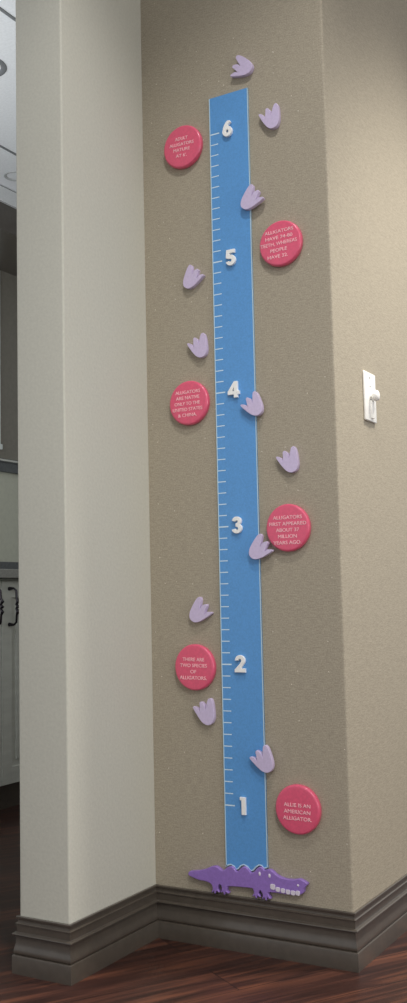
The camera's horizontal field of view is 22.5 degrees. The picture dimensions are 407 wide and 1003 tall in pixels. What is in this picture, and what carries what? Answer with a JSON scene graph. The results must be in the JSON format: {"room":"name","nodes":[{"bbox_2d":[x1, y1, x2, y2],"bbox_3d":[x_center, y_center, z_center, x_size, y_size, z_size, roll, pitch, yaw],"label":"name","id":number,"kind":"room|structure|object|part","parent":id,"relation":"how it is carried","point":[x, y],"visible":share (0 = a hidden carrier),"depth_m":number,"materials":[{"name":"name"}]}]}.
{"room":"clinic hallway","nodes":[
{"label":"clinic hallway","id":0,"kind":"room"},
{"bbox_2d":[0,0,16,192],"bbox_3d":[-0.328,-1.315,4.651,2.156,0.028,4.128,-4,-6,30],"label":"ceiling","id":1,"kind":"structure","parent":0,"point":[7,7],"depth_m":3.52,"materials":[{"name":"white paint"}]},
{"bbox_2d":[0,59,6,75],"bbox_3d":[-0.719,-1.421,3.333,0.152,0.014,0.152,-4,-6,30],"label":"recessed light","id":2,"kind":"object","parent":1,"relation":"in","point":[3,69],"visible":1,"depth_m":3.34,"materials":[{"name":"grey"}]},
{"bbox_2d":[4,171,15,180],"bbox_3d":[-0.771,-1.339,4.194,0.096,0.014,0.096,-4,-6,30],"label":"recessed light","id":3,"kind":"object","parent":1,"relation":"in","point":[10,175],"visible":0.52,"depth_m":4.19,"materials":[{"name":"grey"}]},
{"bbox_2d":[0,185,16,276],"bbox_3d":[-0.718,-1.179,4.853,0.368,0.184,4.103,-4,-6,30],"label":"wall","id":4,"kind":"structure","parent":0,"point":[8,198],"depth_m":4.35,"materials":[{"name":"beige paint"}]},
{"bbox_2d":[0,270,18,561],"bbox_3d":[-0.895,-0.015,4.862,0.102,2.499,4.103,-4,-6,30],"label":"wall","id":5,"kind":"structure","parent":0,"point":[9,548],"depth_m":4.79,"materials":[{"name":"grey paint"}]},
{"bbox_2d":[0,378,2,449],"bbox_3d":[-1.177,-0.693,4.345,0.018,0.848,0.937,-4,-6,30],"label":"window","id":6,"kind":"structure","parent":5,"relation":"in","point":[1,445],"depth_m":4.72,"materials":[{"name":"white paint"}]},
{"bbox_2d":[0,458,17,473],"bbox_3d":[-0.843,-0.155,4.843,0.025,0.060,4.103,-4,-6,30],"label":"trim","id":7,"kind":"structure","parent":5,"relation":"attached to","point":[6,465],"depth_m":4.73,"materials":[{"name":"stone"}]},
{"bbox_2d":[0,562,18,568],"bbox_3d":[-0.837,0.317,4.801,0.015,0.061,4.103,-4,-6,30],"label":"trim","id":8,"kind":"structure","parent":5,"relation":"attached to","point":[3,565],"depth_m":4.69,"materials":[{"name":"stone"}]},
{"bbox_2d":[16,0,155,923],"bbox_3d":[0.104,-0.666,3.020,0.129,3.404,1.842,-4,-6,30],"label":"wall","id":9,"kind":"structure","parent":0,"point":[87,808],"depth_m":2.22,"materials":[{"name":"grey paint"}]},
{"bbox_2d":[12,884,157,985],"bbox_3d":[0.138,0.971,2.860,0.152,0.114,1.854,-4,-6,30],"label":"baseboard","id":10,"kind":"structure","parent":9,"relation":"attached to","point":[52,951],"depth_m":2.09,"materials":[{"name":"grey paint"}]},
{"bbox_2d":[0,804,406,1002],"bbox_3d":[0.737,0.873,1.236,7.112,0.025,8.636,-4,-6,30],"label":"floor","id":11,"kind":"structure","parent":0,"point":[161,970],"depth_m":2.04,"materials":[{"name":"brown wood"}]},
{"bbox_2d":[0,579,19,809],"bbox_3d":[-0.965,0.724,3.875,0.628,0.846,0.914,-4,-6,30],"label":"base cabinet","id":12,"kind":"object","parent":11,"relation":"on","point":[9,588],"visible":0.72,"depth_m":3.79,"materials":[{"name":"grey paint"}]},
{"bbox_3d":[-0.863,0.649,3.556,0.020,0.742,0.453,-4,-6,30],"label":"door","id":13,"kind":"part","parent":12,"relation":"part of","materials":[{"name":"grey paint"}]},
{"bbox_3d":[-0.746,0.384,3.723,0.053,0.147,0.015,-4,-6,30],"label":"handle","id":14,"kind":"part","parent":12,"relation":"part of","materials":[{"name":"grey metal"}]},
{"bbox_2d":[0,569,18,578],"bbox_3d":[-0.987,0.286,3.923,0.604,0.033,0.940,-4,-6,30],"label":"countertop","id":15,"kind":"structure","parent":12,"relation":"on","point":[4,573],"depth_m":3.79,"materials":[{"name":"grey stone"}]},
{"bbox_3d":[-0.703,0.390,3.797,0.053,0.147,0.015,-4,-6,30],"label":"handle","id":16,"kind":"part","parent":12,"relation":"part of","materials":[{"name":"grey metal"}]},
{"bbox_2d":[140,0,347,910],"bbox_3d":[0.061,-0.728,2.357,0.466,3.404,0.013,-4,-6,30],"label":"wall","id":17,"kind":"structure","parent":0,"point":[190,49],"depth_m":2.29,"materials":[{"name":"taupe textured paint"}]},
{"bbox_2d":[164,125,202,169],"bbox_3d":[-0.048,-0.837,2.415,0.103,0.103,0.014,-4,-6,30],"label":"disc","id":18,"kind":"object","parent":17,"relation":"attached to","point":[183,147],"visible":1,"depth_m":2.41,"materials":[{"name":"plastic"}]},
{"bbox_2d":[170,381,209,425],"bbox_3d":[-0.032,-0.227,2.356,0.103,0.103,0.014,-4,-6,30],"label":"disc","id":19,"kind":"object","parent":17,"relation":"attached to","point":[190,401],"visible":1,"depth_m":2.35,"materials":[{"name":"plastic"}]},
{"bbox_2d":[183,265,204,289],"bbox_3d":[-0.022,-0.523,2.375,0.055,0.056,0.011,-4,-6,30],"label":"footprints","id":20,"kind":"object","parent":17,"relation":"attached to","point":[192,278],"visible":1,"depth_m":2.37,"materials":[{"name":"purple plastic"}]},
{"bbox_2d":[175,644,215,689],"bbox_3d":[-0.018,0.373,2.299,0.103,0.103,0.014,-4,-6,30],"label":"disc","id":21,"kind":"object","parent":17,"relation":"attached to","point":[195,665],"visible":1,"depth_m":2.29,"materials":[{"name":"plastic"}]},
{"bbox_2d":[187,333,208,357],"bbox_3d":[-0.013,-0.358,2.356,0.052,0.057,0.011,-4,-6,30],"label":"footprints","id":22,"kind":"object","parent":17,"relation":"attached to","point":[200,347],"visible":1,"depth_m":2.35,"materials":[{"name":"purple plastic"}]},
{"bbox_2d":[189,597,213,621],"bbox_3d":[-0.005,0.243,2.303,0.058,0.057,0.011,-4,-6,30],"label":"footprints","id":23,"kind":"object","parent":17,"relation":"attached to","point":[198,612],"visible":1,"depth_m":2.30,"materials":[{"name":"purple plastic"}]},
{"bbox_2d":[193,698,215,724],"bbox_3d":[0.002,0.468,2.280,0.054,0.059,0.011,-4,-6,30],"label":"footprints","id":24,"kind":"object","parent":17,"relation":"attached to","point":[206,713],"visible":1,"depth_m":2.27,"materials":[{"name":"purple plastic"}]},
{"bbox_2d":[209,88,268,870],"bbox_3d":[0.074,-0.074,2.282,0.103,1.748,0.012,-4,-6,30],"label":"ruler","id":25,"kind":"object","parent":17,"relation":"attached to","point":[243,711],"visible":1,"depth_m":2.28,"materials":[{"name":"blue plastic"}]},
{"bbox_2d":[240,391,263,415],"bbox_3d":[0.108,-0.216,2.268,0.054,0.056,0.011,-4,-6,30],"label":"footprints","id":26,"kind":"object","parent":25,"relation":"attached to","point":[254,406],"visible":1,"depth_m":2.26,"materials":[{"name":"purple plastic"}]},
{"bbox_2d":[241,184,264,210],"bbox_3d":[0.111,-0.687,2.304,0.058,0.056,0.011,-4,-6,30],"label":"footprints","id":27,"kind":"object","parent":25,"relation":"attached to","point":[251,198],"visible":1,"depth_m":2.30,"materials":[{"name":"purple plastic"}]},
{"bbox_2d":[249,534,273,558],"bbox_3d":[0.126,0.098,2.231,0.057,0.055,0.011,-4,-6,30],"label":"footprints","id":28,"kind":"object","parent":25,"relation":"attached to","point":[259,549],"visible":1,"depth_m":2.23,"materials":[{"name":"purple plastic"}]},
{"bbox_2d":[250,745,274,772],"bbox_3d":[0.126,0.551,2.195,0.055,0.058,0.011,-4,-6,30],"label":"footprints","id":29,"kind":"object","parent":25,"relation":"attached to","point":[264,760],"visible":1,"depth_m":2.19,"materials":[{"name":"purple plastic"}]},
{"bbox_2d":[230,55,253,77],"bbox_3d":[0.089,-1.001,2.349,0.057,0.052,0.011,-4,-6,30],"label":"footprints","id":30,"kind":"object","parent":17,"relation":"attached to","point":[245,68],"visible":1,"depth_m":2.34,"materials":[{"name":"purple plastic"}]},
{"bbox_2d":[188,865,308,899],"bbox_3d":[0.093,0.816,2.198,0.290,0.069,0.013,-4,-6,30],"label":"alligator","id":31,"kind":"object","parent":17,"relation":"attached to","point":[265,881],"visible":1,"depth_m":2.19,"materials":[{"name":"purple plastic"}]},
{"bbox_2d":[156,884,358,972],"bbox_3d":[0.102,0.908,2.186,0.490,0.114,0.012,-4,-6,30],"label":"baseboard","id":32,"kind":"structure","parent":17,"relation":"attached to","point":[324,937],"depth_m":2.17,"materials":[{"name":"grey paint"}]},
{"bbox_2d":[259,103,280,129],"bbox_3d":[0.149,-0.864,2.303,0.051,0.056,0.011,-4,-6,30],"label":"footprints","id":33,"kind":"object","parent":17,"relation":"attached to","point":[272,119],"visible":1,"depth_m":2.29,"materials":[{"name":"purple plastic"}]},
{"bbox_2d":[260,220,302,266],"bbox_3d":[0.172,-0.571,2.265,0.103,0.103,0.014,-4,-6,30],"label":"disc","id":34,"kind":"object","parent":17,"relation":"attached to","point":[281,243],"visible":1,"depth_m":2.26,"materials":[{"name":"plastic"}]},
{"bbox_2d":[276,446,299,472],"bbox_3d":[0.183,-0.090,2.220,0.052,0.057,0.011,-4,-6,30],"label":"footprints","id":35,"kind":"object","parent":17,"relation":"attached to","point":[290,462],"visible":1,"depth_m":2.21,"materials":[{"name":"purple plastic"}]},
{"bbox_2d":[267,504,310,551],"bbox_3d":[0.183,0.057,2.207,0.103,0.103,0.014,-4,-6,30],"label":"disc","id":36,"kind":"object","parent":17,"relation":"attached to","point":[288,525],"visible":1,"depth_m":2.20,"materials":[{"name":"plastic"}]},
{"bbox_2d":[276,784,321,834],"bbox_3d":[0.199,0.648,2.150,0.103,0.103,0.014,-4,-6,30],"label":"disc","id":37,"kind":"object","parent":17,"relation":"attached to","point":[298,808],"visible":1,"depth_m":2.14,"materials":[{"name":"plastic"}]},
{"bbox_2d":[316,0,406,911],"bbox_3d":[1.216,-0.612,3.863,0.013,3.404,3.785,-4,-6,30],"label":"wall","id":38,"kind":"structure","parent":0,"point":[362,44],"depth_m":2.34,"materials":[{"name":"paint"}]},
{"bbox_2d":[362,370,379,423],"bbox_3d":[0.391,-0.240,2.347,0.025,0.114,0.070,-4,-6,30],"label":"wall switch","id":39,"kind":"object","parent":38,"relation":"attached to","point":[371,395],"visible":1,"depth_m":2.34,"materials":[{"name":"white plastic"}]},
{"bbox_3d":[0.394,-0.243,2.347,0.020,0.026,0.026,-4,-6,30],"label":"knob","id":40,"kind":"part","parent":39,"relation":"part of","materials":[{"name":"white plastic"}]},
{"bbox_2d":[354,873,406,971],"bbox_3d":[1.260,1.024,3.697,0.012,0.114,3.796,-4,-6,30],"label":"baseboard","id":41,"kind":"structure","parent":38,"relation":"attached to","point":[382,920],"depth_m":2.19,"materials":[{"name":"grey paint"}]}
]}

